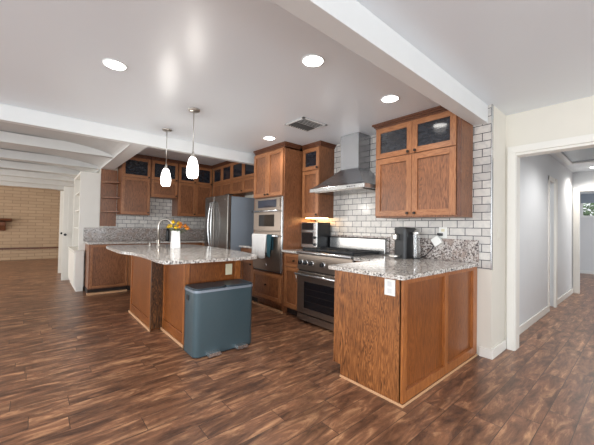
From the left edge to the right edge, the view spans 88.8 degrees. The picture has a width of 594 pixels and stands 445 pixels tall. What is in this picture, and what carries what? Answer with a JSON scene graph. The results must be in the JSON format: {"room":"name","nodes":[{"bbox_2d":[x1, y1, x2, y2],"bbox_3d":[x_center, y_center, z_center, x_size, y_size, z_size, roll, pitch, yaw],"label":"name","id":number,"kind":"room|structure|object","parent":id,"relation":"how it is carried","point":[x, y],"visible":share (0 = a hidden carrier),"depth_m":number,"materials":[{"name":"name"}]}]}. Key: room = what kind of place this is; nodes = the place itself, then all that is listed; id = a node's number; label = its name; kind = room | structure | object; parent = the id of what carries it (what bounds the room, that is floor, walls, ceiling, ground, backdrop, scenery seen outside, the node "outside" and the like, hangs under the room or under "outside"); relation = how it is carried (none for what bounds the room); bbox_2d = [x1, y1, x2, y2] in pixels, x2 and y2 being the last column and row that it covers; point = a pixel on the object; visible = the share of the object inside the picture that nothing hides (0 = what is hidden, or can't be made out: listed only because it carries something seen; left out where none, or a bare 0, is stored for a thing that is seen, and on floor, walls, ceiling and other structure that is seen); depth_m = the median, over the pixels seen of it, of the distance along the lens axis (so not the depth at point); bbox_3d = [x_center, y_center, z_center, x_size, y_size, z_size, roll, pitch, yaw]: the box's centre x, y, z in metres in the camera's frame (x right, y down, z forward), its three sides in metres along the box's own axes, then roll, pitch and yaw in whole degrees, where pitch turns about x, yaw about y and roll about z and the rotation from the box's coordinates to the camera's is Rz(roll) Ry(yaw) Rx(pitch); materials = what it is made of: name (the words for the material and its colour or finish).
{"room":"kitchen","nodes":[
{"label":"kitchen","id":0,"kind":"room"},
{"bbox_2d":[0,185,59,260],"bbox_3d":[-10.571,-0.085,9.207,6.000,2.600,0.150,2,-1,-41],"label":"brick wall","id":1,"kind":"structure","parent":0,"point":[34,213],"depth_m":10.33,"materials":[{"name":"beige brick"}]},
{"bbox_2d":[0,218,11,230],"bbox_3d":[-10.130,0.044,9.303,2.000,0.400,0.280,2,-1,-41],"label":"mantel shelf","id":2,"kind":"object","parent":1,"relation":"attached to","point":[3,221],"visible":1,"depth_m":9.82,"materials":[{"name":"brown wood"}]},
{"bbox_2d":[0,247,58,249],"bbox_3d":[-10.544,0.829,9.102,5.950,0.050,0.040,2,-1,-41],"label":"trim","id":3,"kind":"structure","parent":1,"relation":"attached to","point":[26,247],"depth_m":10.35,"materials":[{"name":"brown wood"}]},
{"bbox_2d":[0,122,129,190],"bbox_3d":[-7.534,-1.251,5.673,5.930,0.290,9.375,2,-1,-41],"label":"ceiling","id":4,"kind":"structure","parent":0,"point":[113,148],"depth_m":4.60,"materials":[{"name":"white paint"}]},
{"bbox_2d":[0,181,63,189],"bbox_3d":[-9.495,-1.179,7.946,5.930,0.140,0.130,2,-1,-41],"label":"ceiling beam","id":5,"kind":"structure","parent":4,"relation":"attached to","point":[4,183],"depth_m":9.14,"materials":[{"name":"white paint"}]},
{"bbox_2d":[0,175,73,186],"bbox_3d":[-8.646,-1.182,6.961,5.930,0.140,0.130,2,-1,-41],"label":"ceiling beam","id":6,"kind":"structure","parent":4,"relation":"attached to","point":[2,178],"depth_m":8.21,"materials":[{"name":"white paint"}]},
{"bbox_2d":[0,168,74,181],"bbox_3d":[-7.798,-1.185,5.976,5.930,0.140,0.130,2,-1,-41],"label":"ceiling beam","id":7,"kind":"structure","parent":4,"relation":"attached to","point":[5,172],"depth_m":7.22,"materials":[{"name":"white paint"}]},
{"bbox_2d":[0,160,79,175],"bbox_3d":[-6.949,-1.188,4.992,5.930,0.140,0.130,2,-1,-41],"label":"ceiling beam","id":8,"kind":"structure","parent":4,"relation":"attached to","point":[3,163],"depth_m":6.26,"materials":[{"name":"white paint"}]},
{"bbox_2d":[0,149,99,169],"bbox_3d":[-6.133,-1.190,4.045,5.930,0.140,0.130,2,-1,-41],"label":"ceiling beam","id":9,"kind":"structure","parent":4,"relation":"attached to","point":[4,153],"depth_m":5.37,"materials":[{"name":"white paint"}]},
{"bbox_2d":[0,131,113,158],"bbox_3d":[-5.245,-1.193,3.014,5.930,0.140,0.130,2,-1,-41],"label":"ceiling beam","id":10,"kind":"structure","parent":4,"relation":"attached to","point":[10,138],"depth_m":4.37,"materials":[{"name":"white paint"}]},
{"bbox_2d":[99,167,212,227],"bbox_3d":[-2.920,-0.012,6.684,2.440,2.630,0.100,2,-1,-41],"label":"wall","id":11,"kind":"structure","parent":0,"point":[116,169],"depth_m":6.05,"materials":[{"name":"beige paint"}]},
{"bbox_2d":[100,169,119,225],"bbox_3d":[-3.594,-0.482,5.829,0.270,1.107,0.317,2,-1,-41],"label":"corner shelf","id":12,"kind":"object","parent":11,"relation":"attached to","point":[108,196],"visible":1,"depth_m":5.92,"materials":[{"name":"brown wood"}]},
{"bbox_2d":[117,154,151,215],"bbox_3d":[-3.249,-0.743,6.059,0.520,1.188,0.399,2,-1,-41],"label":"upper cabinet","id":13,"kind":"object","parent":11,"relation":"attached to","point":[134,175],"visible":0.8,"depth_m":5.93,"materials":[{"name":"brown wood"}]},
{"bbox_2d":[103,198,204,240],"bbox_3d":[-2.856,-0.146,6.668,2.370,1.100,0.009,2,-1,-41],"label":"tiled wall","id":14,"kind":"structure","parent":11,"relation":"attached to","point":[160,209],"depth_m":6.53,"materials":[{"name":"tile"}]},
{"bbox_2d":[83,228,204,240],"bbox_3d":[-2.978,0.256,6.540,2.678,0.253,0.021,2,-1,-41],"label":"backsplash","id":15,"kind":"structure","parent":14,"relation":"attached to","point":[89,234],"depth_m":6.21,"materials":[{"name":"grey stone"}]},
{"bbox_2d":[150,156,178,199],"bbox_3d":[-2.842,-0.917,6.410,0.535,0.813,0.399,2,-1,-41],"label":"upper cabinet","id":16,"kind":"object","parent":11,"relation":"attached to","point":[157,191],"visible":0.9,"depth_m":6.26,"materials":[{"name":"brown wood"}]},
{"bbox_2d":[172,161,212,216],"bbox_3d":[-2.346,-0.718,6.838,0.775,1.178,0.399,2,-1,-41],"label":"upper cabinet","id":17,"kind":"object","parent":11,"relation":"attached to","point":[192,192],"visible":0.74,"depth_m":6.67,"materials":[{"name":"brown wood"}]},
{"bbox_2d":[0,258,593,444],"bbox_3d":[-0.257,1.394,6.375,18.000,0.100,18.000,2,-1,-41],"label":"floor","id":18,"kind":"structure","parent":0,"point":[77,368],"depth_m":2.34,"materials":[{"name":"brown wood"}]},
{"bbox_2d":[68,171,100,291],"bbox_3d":[-4.301,0.159,6.112,0.390,2.220,1.305,2,-1,-41],"label":"hutch","id":19,"kind":"object","parent":18,"relation":"on","point":[86,214],"visible":0.86,"depth_m":5.74,"materials":[{"name":"beige paint"}]},
{"bbox_2d":[68,247,84,251],"bbox_3d":[-4.309,0.534,6.103,0.385,0.030,1.305,2,-1,-41],"label":"countertop","id":20,"kind":"structure","parent":19,"relation":"on","point":[75,249],"depth_m":5.77,"materials":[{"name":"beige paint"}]},
{"bbox_2d":[84,244,127,294],"bbox_3d":[-3.563,0.832,5.652,0.619,0.884,0.598,2,-1,-41],"label":"base cabinet","id":21,"kind":"object","parent":18,"relation":"on","point":[106,271],"visible":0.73,"depth_m":5.44,"materials":[{"name":"brown wood"}]},
{"bbox_2d":[126,243,169,289],"bbox_3d":[-2.993,0.851,6.143,0.875,0.884,0.598,2,-1,-41],"label":"base cabinet","id":22,"kind":"object","parent":18,"relation":"on","point":[129,256],"visible":0.16,"depth_m":5.68,"materials":[{"name":"brown wood"}]},
{"bbox_2d":[128,255,240,348],"bbox_3d":[-1.477,0.837,3.925,0.874,0.885,1.762,2,-1,-41],"label":"kitchen island","id":23,"kind":"object","parent":18,"relation":"on","point":[157,290],"visible":0.56,"depth_m":3.51,"materials":[{"name":"brown wood"}]},
{"bbox_2d":[106,244,256,263],"bbox_3d":[-1.605,0.377,4.045,1.317,0.032,2.645,2,-1,-41],"label":"island countertop","id":24,"kind":"structure","parent":23,"relation":"on","point":[187,253],"depth_m":3.51,"materials":[{"name":"stone"}]},
{"bbox_2d":[155,218,172,246],"bbox_3d":[-1.967,0.150,4.524,0.280,0.424,0.090,1,-1,5],"label":"kitchen faucet","id":25,"kind":"object","parent":24,"relation":"on","point":[159,223],"visible":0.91,"depth_m":4.53,"materials":[{"name":"grey metal"}]},
{"bbox_2d":[170,231,179,248],"bbox_3d":[-1.714,0.240,4.278,0.112,0.245,0.112,2,-1,-41],"label":"flower vase","id":26,"kind":"object","parent":24,"relation":"on","point":[175,236],"visible":0.96,"depth_m":4.24,"materials":[{"name":"white ceramic"}]},
{"bbox_2d":[225,264,231,274],"bbox_3d":[-0.763,0.522,3.394,0.080,0.120,0.006,2,-1,-41],"label":"outlet plate","id":27,"kind":"object","parent":23,"relation":"attached to","point":[228,267],"depth_m":3.39,"materials":[{"name":"beige plastic"}]},
{"bbox_2d":[180,242,201,244],"bbox_3d":[-2.223,0.876,6.806,1.150,0.884,0.598,2,-1,-41],"label":"base cabinet","id":28,"kind":"object","parent":18,"relation":"on","point":[196,243],"visible":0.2,"depth_m":6.49,"materials":[{"name":"brown wood"}]},
{"bbox_2d":[84,240,204,244],"bbox_3d":[-2.552,0.398,6.049,2.668,0.031,1.318,2,-1,-41],"label":"countertop","id":29,"kind":"structure","parent":28,"relation":"on","point":[141,241],"depth_m":5.82,"materials":[{"name":"stone"}]},
{"bbox_2d":[166,228,169,240],"bbox_3d":[-2.756,0.224,6.469,0.074,0.323,0.074,2,-1,-41],"label":"soap bottle","id":30,"kind":"object","parent":29,"relation":"on","point":[167,229],"visible":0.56,"depth_m":6.44,"materials":[{"name":"black plastic"}]},
{"bbox_2d":[184,279,252,357],"bbox_3d":[-0.782,0.953,3.100,0.653,0.648,0.371,2,-1,-41],"label":"trash can","id":31,"kind":"object","parent":18,"relation":"on","point":[218,314],"visible":1,"depth_m":2.97,"materials":[{"name":"blue"}]},
{"bbox_2d":[204,194,254,250],"bbox_3d":[-1.218,0.415,5.702,0.883,1.800,0.910,2,-1,-41],"label":"refrigerator","id":32,"kind":"object","parent":18,"relation":"on","point":[229,219],"visible":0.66,"depth_m":5.35,"materials":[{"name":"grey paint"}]},
{"bbox_2d":[240,247,257,301],"bbox_3d":[-0.626,0.877,5.328,0.668,0.884,0.403,2,-1,-41],"label":"base cabinet","id":33,"kind":"object","parent":18,"relation":"on","point":[246,267],"visible":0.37,"depth_m":5.13,"materials":[{"name":"brown wood"}]},
{"bbox_2d":[239,245,251,247],"bbox_3d":[-0.621,0.419,5.332,0.678,0.031,0.405,2,-1,-41],"label":"countertop","id":34,"kind":"structure","parent":33,"relation":"on","point":[243,246],"depth_m":5.15,"materials":[{"name":"stone"}]},
{"bbox_2d":[252,141,315,313],"bbox_3d":[-0.213,0.079,4.864,0.690,2.478,0.832,2,-1,-41],"label":"tall cabinet","id":35,"kind":"object","parent":18,"relation":"on","point":[277,167],"visible":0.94,"depth_m":4.55,"materials":[{"name":"brown wood"}]},
{"bbox_2d":[252,196,281,231],"bbox_3d":[-0.327,-0.118,4.791,0.488,0.515,0.725,2,-1,-41],"label":"microwave","id":36,"kind":"object","parent":35,"relation":"in","point":[267,213],"visible":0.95,"depth_m":4.63,"materials":[{"name":"silver metal"}]},
{"bbox_2d":[251,196,283,273],"bbox_3d":[-0.309,0.189,4.793,0.543,1.128,0.754,2,-1,-41],"label":"wall oven","id":37,"kind":"object","parent":35,"relation":"in","point":[274,263],"visible":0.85,"depth_m":4.48,"materials":[{"name":"silver metal"}]},
{"bbox_2d":[252,234,266,258],"bbox_3d":[-0.581,0.364,4.699,0.059,0.374,0.400,2,-1,-41],"label":"dish towel","id":38,"kind":"object","parent":37,"relation":"hanging from","point":[259,241],"visible":0.93,"depth_m":4.65,"materials":[{"name":"white fabric"}]},
{"bbox_2d":[266,234,273,257],"bbox_3d":[-0.405,0.348,4.495,0.058,0.344,0.120,2,-1,-41],"label":"dish towel","id":39,"kind":"object","parent":37,"relation":"hanging from","point":[270,238],"visible":0.98,"depth_m":4.48,"materials":[{"name":"teal fabric"}]},
{"bbox_2d":[283,252,301,315],"bbox_3d":[0.140,0.875,4.434,0.674,0.884,0.358,2,-1,-41],"label":"base cabinet","id":40,"kind":"object","parent":18,"relation":"on","point":[290,259],"visible":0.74,"depth_m":4.26,"materials":[{"name":"brown wood"}]},
{"bbox_2d":[282,249,302,253],"bbox_3d":[0.151,0.416,4.443,0.668,0.031,0.360,2,-1,-41],"label":"countertop","id":41,"kind":"structure","parent":40,"relation":"on","point":[290,250],"depth_m":4.27,"materials":[{"name":"stone"}]},
{"bbox_2d":[301,222,329,247],"bbox_3d":[0.265,0.199,4.536,0.318,0.408,0.343,2,-1,-41],"label":"toaster oven","id":42,"kind":"object","parent":41,"relation":"on","point":[313,234],"visible":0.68,"depth_m":4.43,"materials":[{"name":"black metal"}]},
{"bbox_2d":[294,236,386,330],"bbox_3d":[0.535,0.753,3.905,0.746,1.122,0.944,2,-1,-41],"label":"gas range","id":43,"kind":"object","parent":18,"relation":"on","point":[315,281],"visible":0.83,"depth_m":3.80,"materials":[{"name":"silver metal"}]},
{"bbox_2d":[296,250,383,258],"bbox_3d":[0.536,0.399,3.919,0.654,0.038,0.920,2,-1,-41],"label":"cooktop","id":44,"kind":"object","parent":43,"relation":"in","point":[325,254],"depth_m":3.70,"materials":[{"name":"silver metal"}]},
{"bbox_2d":[333,267,476,407],"bbox_3d":[1.041,0.862,2.827,1.406,0.884,0.704,2,-1,-41],"label":"base cabinet","id":45,"kind":"object","parent":18,"relation":"on","point":[394,338],"visible":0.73,"depth_m":2.38,"materials":[{"name":"brown wood"}]},
{"bbox_2d":[384,279,394,295],"bbox_3d":[0.674,0.471,2.202,0.006,0.117,0.086,2,-1,-41],"label":"outlet plate","id":46,"kind":"object","parent":45,"relation":"attached to","point":[389,284],"depth_m":2.20,"materials":[{"name":"white plastic"}]},
{"bbox_2d":[387,281,391,293],"bbox_3d":[0.671,0.471,2.199,0.003,0.086,0.034,2,-1,-41],"label":"socket","id":47,"kind":"object","parent":45,"relation":"attached to","point":[389,283],"depth_m":2.20,"materials":[{"name":"white plastic"}]},
{"bbox_2d":[328,255,478,279],"bbox_3d":[0.934,0.403,2.952,1.428,0.031,1.045,2,-1,-41],"label":"countertop","id":48,"kind":"structure","parent":45,"relation":"on","point":[386,266],"depth_m":2.62,"materials":[{"name":"stone"}]},
{"bbox_2d":[389,227,421,258],"bbox_3d":[1.208,0.224,3.363,0.330,0.351,0.250,2,-1,-41],"label":"coffee maker","id":49,"kind":"object","parent":48,"relation":"on","point":[407,241],"visible":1,"depth_m":3.33,"materials":[{"name":"black plastic"}]},
{"bbox_2d":[0,0,593,172],"bbox_3d":[2.067,-1.267,3.779,18.000,0.250,11.020,2,-1,-41],"label":"ceiling","id":50,"kind":"structure","parent":0,"point":[239,63],"depth_m":2.30,"materials":[{"name":"white paint"}]},
{"bbox_2d":[102,59,126,70],"bbox_3d":[-1.415,-1.224,2.357,0.168,0.007,0.168,2,-1,-41],"label":"recessed light","id":51,"kind":"object","parent":50,"relation":"in","point":[114,64],"visible":1,"depth_m":2.35,"materials":[{"name":"white paint"}]},
{"bbox_2d":[101,144,145,169],"bbox_3d":[-2.930,-1.199,5.032,0.210,0.315,2.395,2,-1,-41],"label":"ceiling beam","id":52,"kind":"structure","parent":50,"relation":"attached to","point":[131,150],"depth_m":4.79,"materials":[{"name":"white paint"}]},
{"bbox_2d":[0,103,254,164],"bbox_3d":[-3.514,-1.248,2.876,8.370,0.315,0.100,2,-1,-41],"label":"ceiling beam","id":53,"kind":"structure","parent":50,"relation":"attached to","point":[8,113],"depth_m":3.82,"materials":[{"name":"white paint"}]},
{"bbox_2d":[160,128,171,185],"bbox_3d":[-1.689,-0.839,3.920,0.124,0.731,0.124,2,-1,-41],"label":"pendant lamp","id":54,"kind":"object","parent":50,"relation":"hanging from","point":[165,180],"visible":1,"depth_m":3.88,"materials":[{"name":"white glass"}]},
{"bbox_2d":[186,107,199,177],"bbox_3d":[-1.107,-0.842,3.233,0.124,0.731,0.124,2,-1,-41],"label":"pendant lamp","id":55,"kind":"object","parent":50,"relation":"hanging from","point":[192,171],"visible":1,"depth_m":3.19,"materials":[{"name":"white glass"}]},
{"bbox_2d":[264,136,275,139],"bbox_3d":[-0.383,-1.172,4.224,0.168,0.007,0.168,2,-1,-41],"label":"recessed light","id":56,"kind":"object","parent":50,"relation":"in","point":[266,137],"visible":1,"depth_m":4.23,"materials":[{"name":"white paint"}]},
{"bbox_2d":[285,117,326,131],"bbox_3d":[0.106,-1.170,3.646,0.380,0.016,0.340,2,-1,-41],"label":"ceiling vent","id":57,"kind":"object","parent":50,"relation":"in","point":[304,124],"visible":1,"depth_m":3.63,"materials":[{"name":"grey metal"}]},
{"bbox_2d":[302,54,323,66],"bbox_3d":[0.119,-1.199,2.252,0.168,0.007,0.168,2,-1,-41],"label":"recessed light","id":58,"kind":"object","parent":50,"relation":"in","point":[312,60],"visible":1,"depth_m":2.25,"materials":[{"name":"white paint"}]},
{"bbox_2d":[270,0,487,125],"bbox_3d":[-1.316,-1.175,0.323,8.370,0.175,0.128,2,-1,-41],"label":"ceiling beam","id":59,"kind":"structure","parent":50,"relation":"attached to","point":[349,23],"depth_m":1.88,"materials":[{"name":"white paint"}]},
{"bbox_2d":[381,95,398,102],"bbox_3d":[0.884,-1.174,2.882,0.168,0.007,0.168,2,-1,-41],"label":"recessed light","id":60,"kind":"object","parent":50,"relation":"in","point":[388,98],"visible":1,"depth_m":2.87,"materials":[{"name":"white paint"}]},
{"bbox_2d":[554,148,593,164],"bbox_3d":[4.523,-1.066,4.660,1.480,0.034,0.750,2,-1,-41],"label":"attic hatch","id":61,"kind":"object","parent":50,"relation":"attached to","point":[579,156],"visible":0.53,"depth_m":4.89,"materials":[{"name":"white paint"}]},
{"bbox_2d":[245,106,505,354],"bbox_3d":[0.144,0.019,5.418,0.550,2.630,6.020,2,-1,-41],"label":"wall","id":62,"kind":"structure","parent":0,"point":[490,283],"depth_m":3.04,"materials":[{"name":"beige paint"}]},
{"bbox_2d":[212,161,244,196],"bbox_3d":[-1.545,-0.709,6.700,0.348,1.173,0.915,2,-1,-41],"label":"upper cabinet","id":63,"kind":"object","parent":62,"relation":"attached to","point":[222,172],"visible":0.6,"depth_m":6.56,"materials":[{"name":"brown wood"}]},
{"bbox_2d":[231,162,253,195],"bbox_3d":[-0.884,-0.936,5.941,0.348,0.723,1.090,2,-1,-41],"label":"upper cabinet","id":64,"kind":"object","parent":62,"relation":"attached to","point":[242,183],"visible":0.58,"depth_m":5.97,"materials":[{"name":"brown wood"}]},
{"bbox_2d":[301,140,335,218],"bbox_3d":[0.310,-0.607,4.543,0.348,1.100,0.419,2,-1,-41],"label":"upper cabinet","id":65,"kind":"object","parent":62,"relation":"attached to","point":[318,157],"visible":0.98,"depth_m":4.44,"materials":[{"name":"brown wood"}]},
{"bbox_2d":[310,132,375,195],"bbox_3d":[0.666,-0.778,4.024,0.494,0.763,0.925,2,-1,-41],"label":"range hood","id":66,"kind":"object","parent":62,"relation":"attached to","point":[355,176],"visible":0.96,"depth_m":3.94,"materials":[{"name":"silver metal"}]},
{"bbox_2d":[316,105,490,269],"bbox_3d":[1.104,-0.347,3.889,0.009,1.620,2.450,2,-1,-41],"label":"tiled wall","id":67,"kind":"structure","parent":62,"relation":"attached to","point":[353,214],"depth_m":3.35,"materials":[{"name":"tile"}]},
{"bbox_2d":[332,235,389,253],"bbox_3d":[0.839,0.286,4.149,0.020,0.215,0.968,2,-1,-41],"label":"backsplash","id":68,"kind":"structure","parent":67,"relation":"attached to","point":[388,238],"depth_m":3.93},
{"bbox_2d":[390,237,478,262],"bbox_3d":[1.486,0.290,3.397,0.022,0.228,0.992,2,-1,-41],"label":"backsplash","id":69,"kind":"structure","parent":67,"relation":"attached to","point":[462,250],"depth_m":3.21,"materials":[{"name":"grey stone"}]},
{"bbox_2d":[439,227,446,237],"bbox_3d":[1.587,0.109,3.298,0.008,0.115,0.085,2,-1,-41],"label":"wall outlet","id":70,"kind":"object","parent":67,"relation":"attached to","point":[443,230],"visible":0.82,"depth_m":3.29,"materials":[{"name":"white plastic"}]},
{"bbox_2d":[420,233,442,257],"bbox_3d":[1.452,0.259,3.395,0.053,0.286,0.351,2,-1,-44],"label":"power adapter","id":71,"kind":"object","parent":70,"relation":"attached to","point":[436,240],"visible":0.87,"depth_m":3.30,"materials":[{"name":"white plastic"}]},
{"bbox_2d":[372,105,472,218],"bbox_3d":[1.337,-0.606,3.350,0.348,1.108,0.997,2,-1,-41],"label":"upper cabinet","id":72,"kind":"object","parent":62,"relation":"attached to","point":[424,159],"visible":0.98,"depth_m":3.15,"materials":[{"name":"brown wood"}]},
{"bbox_2d":[490,104,493,269],"bbox_3d":[1.909,-0.349,2.967,0.033,1.620,0.010,2,-1,-41],"label":"trim","id":73,"kind":"structure","parent":62,"relation":"attached to","point":[492,105],"depth_m":2.96,"materials":[{"name":"silver metal"}]},
{"bbox_2d":[479,340,505,359],"bbox_3d":[2.000,1.278,3.095,0.428,0.095,0.118,2,-1,-41],"label":"baseboard","id":74,"kind":"structure","parent":62,"relation":"attached to","point":[484,352],"depth_m":2.98,"materials":[{"name":"beige paint"}]},
{"bbox_2d":[507,134,593,350],"bbox_3d":[2.764,0.266,2.698,0.160,2.130,1.480,2,-1,-41],"label":"door frame","id":75,"kind":"structure","parent":62,"relation":"attached to","point":[515,153],"depth_m":3.17,"materials":[{"name":"beige paint"}]},
{"bbox_2d":[519,154,572,325],"bbox_3d":[3.954,0.150,4.846,4.480,2.480,0.120,2,-1,-41],"label":"wall","id":76,"kind":"structure","parent":0,"point":[535,170],"depth_m":4.46,"materials":[{"name":"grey paint"}]},
{"bbox_2d":[519,288,572,334],"bbox_3d":[3.977,1.342,4.773,4.440,0.095,0.016,2,-1,-41],"label":"baseboard","id":77,"kind":"structure","parent":76,"relation":"attached to","point":[536,317],"depth_m":4.29,"materials":[{"name":"beige paint"}]},
{"bbox_2d":[548,176,557,310],"bbox_3d":[4.130,0.334,4.895,0.540,2.120,0.035,2,-1,-41],"label":"trim","id":78,"kind":"structure","parent":76,"relation":"attached to","point":[555,181],"depth_m":4.99,"materials":[{"name":"beige paint"}]},
{"bbox_2d":[505,96,593,347],"bbox_3d":[3.903,0.088,1.383,0.120,2.480,5.000,2,-1,-41],"label":"wall","id":79,"kind":"structure","parent":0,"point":[573,118],"depth_m":2.99,"materials":[{"name":"beige paint"}]},
{"bbox_2d":[572,171,593,287],"bbox_3d":[6.212,0.145,5.749,0.120,2.600,5.800,2,-1,-41],"label":"wall","id":80,"kind":"structure","parent":0,"point":[586,178],"depth_m":6.17,"materials":[{"name":"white paint"}]},
{"bbox_2d":[573,187,593,293],"bbox_3d":[6.072,0.364,5.793,0.025,2.160,1.190,2,-1,-41],"label":"trim","id":81,"kind":"structure","parent":80,"relation":"attached to","point":[576,191],"depth_m":6.19,"materials":[{"name":"beige paint"}]},
{"bbox_2d":[580,191,593,270],"bbox_3d":[9.461,0.252,8.549,0.100,2.600,5.800,2,-1,-41],"label":"wall","id":82,"kind":"structure","parent":0,"point":[586,224],"depth_m":9.21,"materials":[{"name":"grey paint"}]},
{"bbox_2d":[580,194,593,217],"bbox_3d":[9.240,-0.509,8.743,0.100,0.720,1.580,2,-1,-41],"label":"window","id":83,"kind":"structure","parent":82,"relation":"in","point":[586,200],"depth_m":9.22,"materials":[{"name":"clear glass"}]},
{"bbox_2d":[581,194,593,202],"bbox_3d":[9.213,-0.730,8.720,0.020,0.280,1.540,2,-1,-41],"label":"roller blind","id":84,"kind":"object","parent":83,"relation":"attached to","point":[585,198],"depth_m":9.19,"materials":[{"name":"grey fabric"}]},
{"bbox_2d":[580,270,593,273],"bbox_3d":[9.394,1.503,8.487,0.020,0.095,5.800,2,-1,-41],"label":"baseboard","id":85,"kind":"structure","parent":82,"relation":"attached to","point":[581,271],"depth_m":9.19,"materials":[{"name":"white paint"}]},
{"bbox_3d":[-6.064,0.082,8.582,0.120,2.400,6.880,2,-1,-41],"label":"wall","id":86,"kind":"structure","parent":0,"visible":0},
{"bbox_2d":[58,191,63,272],"bbox_3d":[-5.690,0.241,7.660,0.500,2.038,0.135,2,-1,-41],"label":"closet door","id":87,"kind":"structure","parent":86,"relation":"in","point":[61,192],"depth_m":7.50,"materials":[{"name":"beige paint"}]},
{"bbox_2d":[61,186,73,279],"bbox_3d":[-4.894,0.239,6.736,0.500,2.038,0.135,2,-1,-41],"label":"closet door","id":88,"kind":"structure","parent":86,"relation":"in","point":[68,200],"depth_m":6.61,"materials":[{"name":"beige paint"}]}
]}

